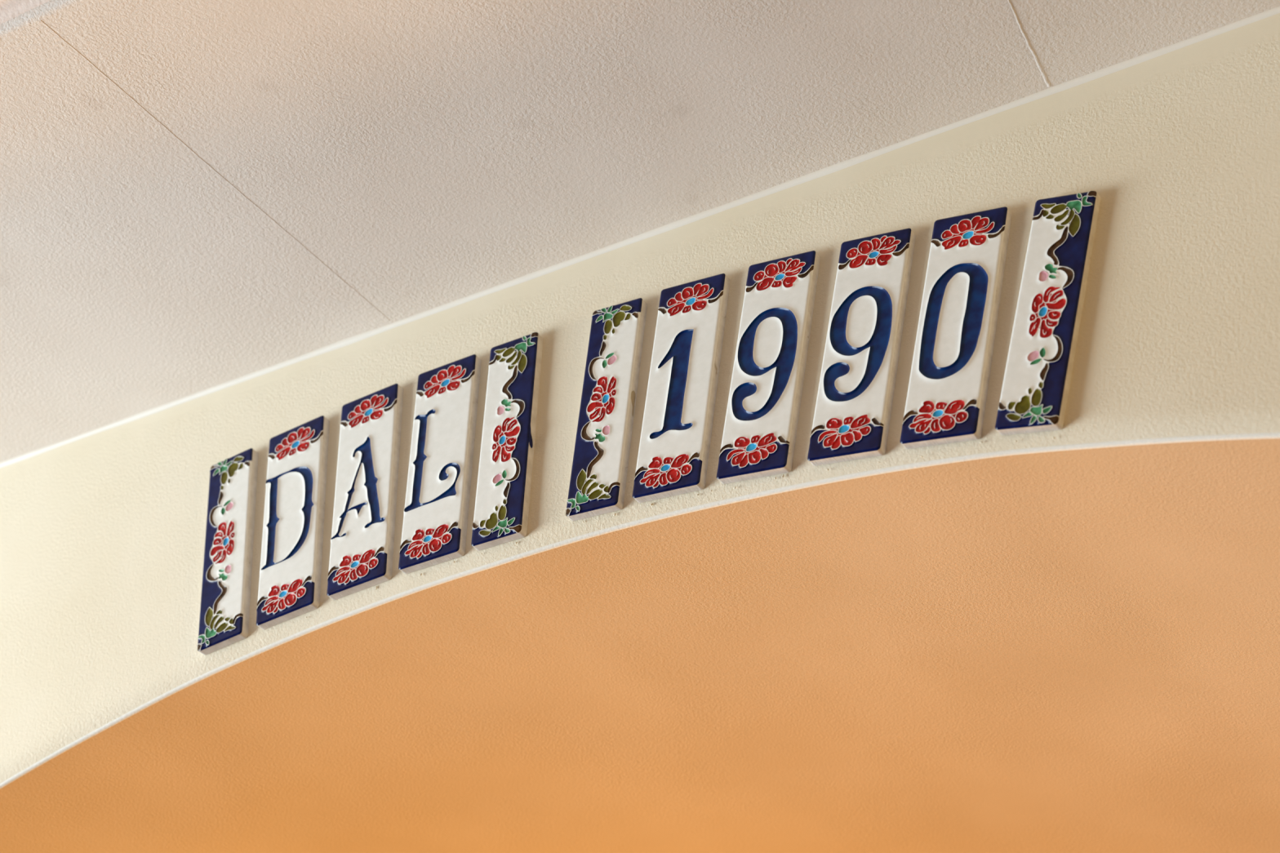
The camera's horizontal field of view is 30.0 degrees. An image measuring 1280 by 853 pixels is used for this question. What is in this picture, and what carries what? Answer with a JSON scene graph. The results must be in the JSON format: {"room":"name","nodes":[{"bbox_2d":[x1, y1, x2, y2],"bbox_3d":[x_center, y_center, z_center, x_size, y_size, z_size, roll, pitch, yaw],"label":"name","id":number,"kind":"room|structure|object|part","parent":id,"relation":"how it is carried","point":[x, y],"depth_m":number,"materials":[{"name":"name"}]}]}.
{"room":"restaurant","nodes":[
{"label":"restaurant","id":0,"kind":"room"},
{"bbox_2d":[0,13,1279,783],"bbox_3d":[-0.085,0.903,0.456,3.300,2.408,0.003,-17,-39,28],"label":"wall","id":1,"kind":"structure","parent":0,"point":[103,534],"depth_m":1.05,"materials":[{"name":"beige paint"}]},
{"bbox_2d":[0,6,1279,468],"bbox_3d":[-0.018,-0.083,1.120,3.300,0.028,0.002,-17,-39,28],"label":"trim","id":2,"kind":"structure","parent":1,"relation":"attached to","point":[1085,78],"depth_m":1.10,"materials":[{"name":"white paint"}]},
{"bbox_2d":[0,432,1279,788],"bbox_3d":[-0.091,0.975,0.412,1.806,2.240,0.002,-17,-39,28],"label":"trim","id":3,"kind":"structure","parent":1,"relation":"attached to","point":[1260,435],"depth_m":1.02,"materials":[{"name":"white paint"}]},
{"bbox_2d":[197,191,1101,655],"bbox_3d":[-0.017,0.000,1.056,0.474,0.132,0.006,-17,-39,28],"label":"tiles","id":4,"kind":"object","parent":1,"relation":"attached to","point":[949,378],"depth_m":1.04,"materials":[{"name":"beige ceramic"}]},
{"bbox_3d":[-0.208,0.104,1.126,0.003,0.003,0.001,-23,-42,23],"label":"stem","id":5,"kind":"part","parent":4,"relation":"part of","materials":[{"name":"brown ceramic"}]},
{"bbox_3d":[-0.205,0.070,1.148,0.008,0.010,0.001,-23,-42,23],"label":"stem","id":6,"kind":"part","parent":4,"relation":"part of","materials":[{"name":"brown ceramic"}]},
{"bbox_3d":[-0.208,0.044,1.169,0.007,0.012,0.001,-17,-39,28],"label":"stem","id":7,"kind":"part","parent":4,"relation":"part of","materials":[{"name":"brown ceramic"}]},
{"bbox_3d":[-0.200,0.081,1.136,0.007,0.019,0.001,-17,-39,28],"label":"stem","id":8,"kind":"part","parent":4,"relation":"part of","materials":[{"name":"brown ceramic"}]},
{"bbox_3d":[-0.206,0.035,1.174,0.003,0.008,0.001,-23,-42,23],"label":"stem","id":9,"kind":"part","parent":4,"relation":"part of","materials":[{"name":"brown ceramic"}]},
{"bbox_2d":[209,520,235,564],"bbox_3d":[-0.202,0.056,1.156,0.016,0.025,0.001,-23,-42,23],"label":"flower","id":10,"kind":"object","parent":4,"relation":"on","point":[222,532],"depth_m":1.16,"materials":[{"name":"red ceramic"}]},
{"bbox_2d":[222,537,228,546],"bbox_3d":[-0.200,0.056,1.155,0.003,0.004,0.001,-23,-42,23],"label":"flower center","id":11,"kind":"object","parent":4,"relation":"on","point":[225,540],"depth_m":1.16,"materials":[{"name":"blue ceramic"}]},
{"bbox_3d":[-0.189,0.091,1.121,0.005,0.005,0.001,-23,-42,23],"label":"stem","id":12,"kind":"part","parent":4,"relation":"part of","materials":[{"name":"brown ceramic"}]},
{"bbox_3d":[-0.177,0.083,1.117,0.007,0.006,0.001,-22,-42,24],"label":"stem","id":13,"kind":"part","parent":4,"relation":"part of","materials":[{"name":"brown ceramic"}]},
{"bbox_3d":[-0.181,0.015,1.169,0.006,0.004,0.001,-23,-43,34],"label":"stem","id":14,"kind":"part","parent":4,"relation":"part of","materials":[{"name":"brown ceramic"}]},
{"bbox_2d":[279,591,286,597],"bbox_3d":[-0.166,0.078,1.112,0.005,0.003,0.001,-22,-42,24],"label":"flower center","id":15,"kind":"object","parent":4,"relation":"on","point":[284,593],"depth_m":1.11,"materials":[{"name":"blue ceramic"}]},
{"bbox_2d":[261,577,306,613],"bbox_3d":[-0.166,0.079,1.111,0.026,0.016,0.001,-22,-42,24],"label":"flower","id":16,"kind":"object","parent":4,"relation":"on","point":[278,595],"depth_m":1.11,"materials":[{"name":"red ceramic"}]},
{"bbox_2d":[275,426,315,461],"bbox_3d":[-0.169,0.008,1.165,0.024,0.016,0.001,-22,-42,24],"label":"flower","id":17,"kind":"object","parent":4,"relation":"on","point":[297,443],"depth_m":1.16,"materials":[{"name":"red ceramic"}]},
{"bbox_2d":[291,440,299,448],"bbox_3d":[-0.168,0.009,1.164,0.005,0.004,0.001,-22,-42,24],"label":"flower center","id":18,"kind":"object","parent":4,"relation":"on","point":[295,444],"depth_m":1.16,"materials":[{"name":"blue ceramic"}]},
{"bbox_3d":[-0.155,0.072,1.108,0.006,0.004,0.001,-22,-42,24],"label":"stem","id":19,"kind":"part","parent":4,"relation":"part of","materials":[{"name":"brown ceramic"}]},
{"bbox_3d":[-0.157,0.005,1.158,0.007,0.006,0.001,-22,-42,24],"label":"stem","id":20,"kind":"part","parent":4,"relation":"part of","materials":[{"name":"brown ceramic"}]},
{"bbox_3d":[-0.141,0.068,1.101,0.007,0.006,0.001,-21,-41,25],"label":"stem","id":21,"kind":"part","parent":4,"relation":"part of","materials":[{"name":"brown ceramic"}]},
{"bbox_3d":[-0.143,-0.001,1.152,0.005,0.004,0.001,-21,-41,25],"label":"stem","id":22,"kind":"part","parent":4,"relation":"part of","materials":[{"name":"brown ceramic"}]},
{"bbox_2d":[350,561,358,568],"bbox_3d":[-0.131,0.064,1.095,0.005,0.003,0.001,-21,-41,25],"label":"flower center","id":23,"kind":"object","parent":4,"relation":"on","point":[354,564],"depth_m":1.10,"materials":[{"name":"blue ceramic"}]},
{"bbox_2d":[332,548,377,583],"bbox_3d":[-0.130,0.064,1.094,0.026,0.016,0.001,-21,-41,25],"label":"flower","id":24,"kind":"object","parent":4,"relation":"on","point":[349,566],"depth_m":1.09,"materials":[{"name":"red ceramic"}]},
{"bbox_2d":[347,395,388,428],"bbox_3d":[-0.131,-0.008,1.147,0.024,0.016,0.001,-21,-41,25],"label":"flower","id":25,"kind":"object","parent":4,"relation":"on","point":[368,411],"depth_m":1.15,"materials":[{"name":"red ceramic"}]},
{"bbox_2d":[364,408,373,416],"bbox_3d":[-0.130,-0.007,1.146,0.005,0.004,0.001,-17,-39,28],"label":"flower center","id":26,"kind":"object","parent":4,"relation":"on","point":[367,412],"depth_m":1.15,"materials":[{"name":"blue ceramic"}]},
{"bbox_3d":[-0.119,0.057,1.091,0.006,0.004,0.001,-21,-41,25],"label":"stem","id":27,"kind":"part","parent":4,"relation":"part of","materials":[{"name":"brown ceramic"}]},
{"bbox_3d":[-0.119,-0.010,1.140,0.007,0.006,0.001,-21,-41,25],"label":"stem","id":28,"kind":"part","parent":4,"relation":"part of","materials":[{"name":"brown ceramic"}]},
{"bbox_3d":[-0.106,0.054,1.083,0.007,0.006,0.001,-19,-40,27],"label":"stem","id":29,"kind":"part","parent":4,"relation":"part of","materials":[{"name":"brown ceramic"}]},
{"bbox_3d":[-0.104,-0.015,1.133,0.005,0.004,0.001,-19,-40,27],"label":"stem","id":30,"kind":"part","parent":4,"relation":"part of","materials":[{"name":"brown ceramic"}]},
{"bbox_2d":[423,535,431,542],"bbox_3d":[-0.096,0.051,1.077,0.005,0.003,0.001,-19,-40,27],"label":"flower center","id":31,"kind":"object","parent":4,"relation":"on","point":[426,538],"depth_m":1.08,"materials":[{"name":"blue ceramic"}]},
{"bbox_2d":[404,523,451,558],"bbox_3d":[-0.095,0.051,1.076,0.026,0.016,0.001,-19,-40,27],"label":"flower","id":32,"kind":"object","parent":4,"relation":"on","point":[422,540],"depth_m":1.08,"materials":[{"name":"red ceramic"}]},
{"bbox_2d":[423,364,466,398],"bbox_3d":[-0.092,-0.021,1.127,0.024,0.016,0.001,-19,-40,27],"label":"flower","id":33,"kind":"object","parent":4,"relation":"on","point":[445,381],"depth_m":1.13,"materials":[{"name":"red ceramic"}]},
{"bbox_2d":[440,378,449,386],"bbox_3d":[-0.092,-0.020,1.126,0.005,0.004,0.001,-17,-39,28],"label":"flower center","id":34,"kind":"object","parent":4,"relation":"on","point":[444,382],"depth_m":1.13,"materials":[{"name":"blue ceramic"}]},
{"bbox_3d":[-0.084,0.045,1.072,0.006,0.004,0.001,-19,-40,27],"label":"stem","id":35,"kind":"part","parent":4,"relation":"part of","materials":[{"name":"brown ceramic"}]},
{"bbox_3d":[-0.081,-0.023,1.120,0.007,0.006,0.001,-19,-40,27],"label":"stem","id":36,"kind":"part","parent":4,"relation":"part of","materials":[{"name":"brown ceramic"}]},
{"bbox_3d":[-0.073,0.044,1.065,0.004,0.004,0.001,-18,-40,27],"label":"stem","id":37,"kind":"part","parent":4,"relation":"part of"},
{"bbox_3d":[-0.069,-0.031,1.116,0.005,0.005,0.001,-18,-40,27],"label":"stem","id":38,"kind":"part","parent":4,"relation":"part of","materials":[{"name":"brown ceramic"}]},
{"bbox_2d":[498,435,505,444],"bbox_3d":[-0.062,0.006,1.084,0.003,0.004,0.001,-18,-40,27],"label":"flower center","id":39,"kind":"object","parent":4,"relation":"on","point":[501,438],"depth_m":1.08,"materials":[{"name":"blue ceramic"}]},
{"bbox_2d":[491,417,519,462],"bbox_3d":[-0.061,0.006,1.082,0.016,0.025,0.001,-18,-40,27],"label":"flower","id":40,"kind":"object","parent":4,"relation":"on","point":[505,431],"depth_m":1.08,"materials":[{"name":"red ceramic"}]},
{"bbox_3d":[-0.059,0.029,1.065,0.003,0.008,0.001,-18,-40,27],"label":"stem","id":41,"kind":"part","parent":4,"relation":"part of","materials":[{"name":"brown ceramic"}]},
{"bbox_3d":[-0.060,-0.020,1.101,0.008,0.019,0.001,-18,-40,27],"label":"stem","id":42,"kind":"part","parent":4,"relation":"part of","materials":[{"name":"brown ceramic"}]},
{"bbox_3d":[-0.057,0.019,1.070,0.008,0.012,0.001,-18,-40,27],"label":"stem","id":43,"kind":"part","parent":4,"relation":"part of","materials":[{"name":"brown ceramic"}]},
{"bbox_3d":[-0.055,0.045,1.050,0.006,0.003,0.001,-18,-40,27],"label":"stem","id":44,"kind":"part","parent":4,"relation":"part of","materials":[{"name":"brown ceramic"}]},
{"bbox_3d":[-0.056,-0.008,1.089,0.008,0.010,0.001,-18,-40,27],"label":"stem","id":45,"kind":"part","parent":4,"relation":"part of","materials":[{"name":"brown ceramic"}]},
{"bbox_3d":[-0.049,-0.043,1.109,0.003,0.003,0.001,-18,-40,27],"label":"stem","id":46,"kind":"part","parent":4,"relation":"part of","materials":[{"name":"brown ceramic"}]},
{"bbox_3d":[-0.031,0.037,1.037,0.003,0.003,0.001,-14,-38,30],"label":"stem","id":47,"kind":"part","parent":4,"relation":"part of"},
{"bbox_3d":[-0.023,0.002,1.056,0.008,0.011,0.001,-14,-38,30],"label":"stem","id":48,"kind":"part","parent":4,"relation":"part of","materials":[{"name":"brown ceramic"}]},
{"bbox_3d":[-0.019,0.014,1.044,0.008,0.019,0.001,-14,-38,30],"label":"stem","id":49,"kind":"part","parent":4,"relation":"part of","materials":[{"name":"brown ceramic"}]},
{"bbox_3d":[-0.020,-0.026,1.074,0.008,0.013,0.001,-14,-38,30],"label":"stem","id":50,"kind":"part","parent":4,"relation":"part of","materials":[{"name":"brown ceramic"}]},
{"bbox_3d":[-0.019,-0.052,1.094,0.006,0.003,0.001,-15,-38,30],"label":"stem","id":51,"kind":"part","parent":4,"relation":"part of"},
{"bbox_2d":[586,375,617,422],"bbox_3d":[-0.017,-0.012,1.062,0.016,0.025,0.001,-14,-38,30],"label":"flower","id":52,"kind":"object","parent":4,"relation":"on","point":[602,390],"depth_m":1.06,"materials":[{"name":"red ceramic"}]},
{"bbox_3d":[-0.017,-0.035,1.078,0.003,0.008,0.001,-15,-38,30],"label":"stem","id":53,"kind":"part","parent":4,"relation":"part of","materials":[{"name":"brown ceramic"}]},
{"bbox_2d":[602,394,608,403],"bbox_3d":[-0.015,-0.012,1.060,0.003,0.004,0.001,-14,-38,30],"label":"flower center","id":54,"kind":"object","parent":4,"relation":"on","point":[605,397],"depth_m":1.06,"materials":[{"name":"blue ceramic"}]},
{"bbox_3d":[-0.011,0.026,1.030,0.005,0.005,0.001,-14,-38,30],"label":"stem","id":55,"kind":"part","parent":4,"relation":"part of","materials":[{"name":"brown ceramic"}]},
{"bbox_3d":[-0.002,-0.050,1.078,0.003,0.004,0.001,-17,-39,28],"label":"stem","id":56,"kind":"part","parent":4,"relation":"part of","materials":[{"name":"brown ceramic"}]},
{"bbox_3d":[0.001,0.020,1.025,0.007,0.006,0.001,-13,-37,31],"label":"stem","id":57,"kind":"part","parent":4,"relation":"part of","materials":[{"name":"brown ceramic"}]},
{"bbox_3d":[0.010,-0.051,1.070,0.006,0.004,0.001,-13,-37,31],"label":"stem","id":58,"kind":"part","parent":4,"relation":"part of","materials":[{"name":"brown ceramic"}]},
{"bbox_2d":[660,464,670,471],"bbox_3d":[0.011,0.018,1.018,0.005,0.003,0.001,-13,-37,31],"label":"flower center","id":59,"kind":"object","parent":4,"relation":"on","point":[666,467],"depth_m":1.02,"materials":[{"name":"blue ceramic"}]},
{"bbox_2d":[640,453,692,488],"bbox_3d":[0.011,0.018,1.017,0.026,0.016,0.001,-13,-37,31],"label":"flower","id":60,"kind":"object","parent":4,"relation":"on","point":[657,470],"depth_m":1.02,"materials":[{"name":"red ceramic"}]},
{"bbox_2d":[666,283,713,316],"bbox_3d":[0.022,-0.057,1.063,0.024,0.016,0.001,-13,-37,31],"label":"flower","id":61,"kind":"object","parent":4,"relation":"on","point":[686,300],"depth_m":1.06,"materials":[{"name":"red ceramic"}]},
{"bbox_2d":[685,297,695,305],"bbox_3d":[0.023,-0.056,1.063,0.005,0.004,0.001,-13,-37,31],"label":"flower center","id":62,"kind":"object","parent":4,"relation":"on","point":[690,301],"depth_m":1.06,"materials":[{"name":"blue ceramic"}]},
{"bbox_3d":[0.023,0.013,1.012,0.006,0.004,0.001,-13,-37,31],"label":"stem","id":63,"kind":"part","parent":4,"relation":"part of","materials":[{"name":"brown ceramic"}]},
{"bbox_3d":[0.033,-0.057,1.056,0.007,0.006,0.001,-13,-37,31],"label":"stem","id":64,"kind":"part","parent":4,"relation":"part of","materials":[{"name":"brown ceramic"}]},
{"bbox_3d":[0.036,0.010,1.004,0.007,0.006,0.001,-11,-36,32],"label":"stem","id":65,"kind":"part","parent":4,"relation":"part of","materials":[{"name":"brown ceramic"}]},
{"bbox_2d":[746,443,756,451],"bbox_3d":[0.047,0.009,0.997,0.005,0.004,0.001,-17,-39,28],"label":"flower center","id":66,"kind":"object","parent":4,"relation":"on","point":[749,446],"depth_m":1.00,"materials":[{"name":"blue ceramic"}]},
{"bbox_2d":[726,432,777,467],"bbox_3d":[0.047,0.010,0.996,0.024,0.016,0.001,-11,-36,32],"label":"flower","id":67,"kind":"object","parent":4,"relation":"on","point":[744,450],"depth_m":1.00,"materials":[{"name":"red ceramic"}]},
{"bbox_3d":[0.049,-0.061,1.046,0.006,0.004,0.001,-11,-36,32],"label":"stem","id":68,"kind":"part","parent":4,"relation":"part of","materials":[{"name":"brown ceramic"}]},
{"bbox_2d":[753,257,805,291],"bbox_3d":[0.060,-0.066,1.040,0.026,0.016,0.001,-11,-36,32],"label":"flower","id":69,"kind":"object","parent":4,"relation":"on","point":[781,274],"depth_m":1.04,"materials":[{"name":"red ceramic"}]},
{"bbox_2d":[774,274,784,279],"bbox_3d":[0.061,-0.065,1.040,0.005,0.003,0.001,-11,-36,32],"label":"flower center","id":70,"kind":"object","parent":4,"relation":"on","point":[777,277],"depth_m":1.04,"materials":[{"name":"blue ceramic"}]},
{"bbox_3d":[0.060,0.006,0.990,0.006,0.004,0.001,-11,-36,32],"label":"stem","id":71,"kind":"part","parent":4,"relation":"part of","materials":[{"name":"brown ceramic"}]},
{"bbox_3d":[0.072,-0.067,1.033,0.007,0.006,0.001,-11,-36,32],"label":"stem","id":72,"kind":"part","parent":4,"relation":"part of","materials":[{"name":"brown ceramic"}]},
{"bbox_3d":[0.073,0.002,0.982,0.007,0.006,0.001,-10,-36,33],"label":"stem","id":73,"kind":"part","parent":4,"relation":"part of","materials":[{"name":"brown ceramic"}]},
{"bbox_2d":[838,425,848,433],"bbox_3d":[0.083,0.001,0.974,0.005,0.004,0.001,-10,-36,33],"label":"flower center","id":74,"kind":"object","parent":4,"relation":"on","point":[843,428],"depth_m":0.97,"materials":[{"name":"blue ceramic"}]},
{"bbox_2d":[817,413,871,449],"bbox_3d":[0.084,0.002,0.973,0.024,0.016,0.001,-10,-36,33],"label":"flower","id":75,"kind":"object","parent":4,"relation":"on","point":[835,431],"depth_m":0.97,"materials":[{"name":"red ceramic"}]},
{"bbox_3d":[0.088,-0.069,1.022,0.006,0.004,0.001,-10,-36,33],"label":"stem","id":76,"kind":"part","parent":4,"relation":"part of","materials":[{"name":"brown ceramic"}]},
{"bbox_2d":[868,251,878,257],"bbox_3d":[0.100,-0.073,1.016,0.005,0.003,0.001,-10,-36,33],"label":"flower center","id":77,"kind":"object","parent":4,"relation":"on","point":[874,254],"depth_m":1.02,"materials":[{"name":"blue ceramic"}]},
{"bbox_2d":[846,235,901,268],"bbox_3d":[0.099,-0.074,1.016,0.026,0.016,0.001,-10,-36,33],"label":"flower","id":78,"kind":"object","parent":4,"relation":"on","point":[871,251],"depth_m":1.02,"materials":[{"name":"red ceramic"}]},
{"bbox_3d":[0.096,-0.002,0.967,0.005,0.004,0.001,-10,-36,33],"label":"stem","id":79,"kind":"part","parent":4,"relation":"part of","materials":[{"name":"brown ceramic"}]},
{"bbox_3d":[0.110,-0.074,1.009,0.007,0.006,0.001,-10,-36,33],"label":"stem","id":80,"kind":"part","parent":4,"relation":"part of","materials":[{"name":"brown ceramic"}]},
{"bbox_3d":[0.109,-0.004,0.958,0.007,0.006,0.001,-9,-35,33],"label":"stem","id":81,"kind":"part","parent":4,"relation":"part of","materials":[{"name":"brown ceramic"}]},
{"bbox_3d":[0.124,-0.076,1.000,0.005,0.004,0.001,-9,-35,33],"label":"stem","id":82,"kind":"part","parent":4,"relation":"part of","materials":[{"name":"brown ceramic"}]},
{"bbox_2d":[932,409,942,417],"bbox_3d":[0.119,-0.005,0.951,0.005,0.003,0.001,-9,-35,33],"label":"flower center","id":83,"kind":"object","parent":4,"relation":"on","point":[937,413],"depth_m":0.95,"materials":[{"name":"blue ceramic"}]},
{"bbox_2d":[908,399,968,434],"bbox_3d":[0.119,-0.004,0.950,0.026,0.016,0.001,-9,-35,33],"label":"flower","id":84,"kind":"object","parent":4,"relation":"on","point":[926,416],"depth_m":0.95,"materials":[{"name":"red ceramic"}]},
{"bbox_2d":[941,215,994,249],"bbox_3d":[0.136,-0.081,0.992,0.024,0.016,0.001,-9,-35,33],"label":"flower","id":85,"kind":"object","parent":4,"relation":"on","point":[958,232],"depth_m":0.99,"materials":[{"name":"red ceramic"}]},
{"bbox_2d":[962,231,973,239],"bbox_3d":[0.137,-0.079,0.992,0.005,0.004,0.001,-9,-35,33],"label":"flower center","id":86,"kind":"object","parent":4,"relation":"on","point":[969,234],"depth_m":0.99,"materials":[{"name":"blue ceramic"}]},
{"bbox_3d":[0.131,-0.009,0.945,0.006,0.004,0.001,-9,-35,33],"label":"stem","id":87,"kind":"part","parent":4,"relation":"part of","materials":[{"name":"brown ceramic"}]},
{"bbox_3d":[0.147,-0.080,0.984,0.007,0.006,0.001,-9,-35,33],"label":"stem","id":88,"kind":"part","parent":4,"relation":"part of","materials":[{"name":"brown ceramic"}]},
{"bbox_3d":[0.142,-0.008,0.935,0.004,0.004,0.001,-6,-34,35],"label":"stem","id":89,"kind":"part","parent":4,"relation":"part of","materials":[{"name":"brown ceramic"}]},
{"bbox_3d":[0.163,-0.086,0.977,0.005,0.005,0.001,-6,-34,35],"label":"stem","id":90,"kind":"part","parent":4,"relation":"part of","materials":[{"name":"brown ceramic"}]},
{"bbox_2d":[1038,306,1047,316],"bbox_3d":[0.160,-0.045,0.948,0.003,0.004,0.001,-6,-34,35],"label":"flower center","id":91,"kind":"object","parent":4,"relation":"on","point":[1042,311],"depth_m":0.95,"materials":[{"name":"blue ceramic"}]},
{"bbox_3d":[0.158,-0.021,0.932,0.003,0.008,0.001,-6,-34,35],"label":"stem","id":92,"kind":"part","parent":4,"relation":"part of","materials":[{"name":"brown ceramic"}]},
{"bbox_2d":[1028,285,1066,338],"bbox_3d":[0.162,-0.045,0.947,0.016,0.025,0.001,-6,-34,35],"label":"flower","id":93,"kind":"object","parent":4,"relation":"on","point":[1046,304],"depth_m":0.95,"materials":[{"name":"red ceramic"}]},
{"bbox_3d":[0.158,-0.002,0.919,0.006,0.003,0.001,-6,-34,35],"label":"stem","id":94,"kind":"part","parent":4,"relation":"part of","materials":[{"name":"brown ceramic"}]},
{"bbox_3d":[0.162,-0.031,0.936,0.008,0.012,0.001,-6,-34,35],"label":"stem","id":95,"kind":"part","parent":4,"relation":"part of","materials":[{"name":"brown ceramic"}]},
{"bbox_3d":[0.168,-0.073,0.962,0.008,0.019,0.001,-6,-34,35],"label":"stem","id":96,"kind":"part","parent":4,"relation":"part of","materials":[{"name":"brown ceramic"}]},
{"bbox_3d":[0.169,-0.059,0.951,0.008,0.010,0.001,-6,-34,35],"label":"stem","id":97,"kind":"part","parent":4,"relation":"part of","materials":[{"name":"brown ceramic"}]},
{"bbox_3d":[0.183,-0.094,0.967,0.003,0.003,0.001,-6,-34,35],"label":"stem","id":98,"kind":"part","parent":4,"relation":"part of","materials":[{"name":"brown ceramic"}]},
{"bbox_2d":[0,438,1279,852],"bbox_3d":[0.094,1.150,0.650,1.803,2.239,0.696,-17,-39,28],"label":"interior wall","id":99,"kind":"structure","parent":0,"point":[1073,651],"depth_m":1.14,"materials":[{"name":"orange paint"}]},
{"bbox_2d":[0,0,1279,462],"bbox_3d":[-0.403,-0.448,0.627,3.300,0.034,1.450,-17,-39,28],"label":"ceiling","id":100,"kind":"structure","parent":0,"point":[196,196],"depth_m":1.06,"materials":[{"name":"paint"}]}
]}

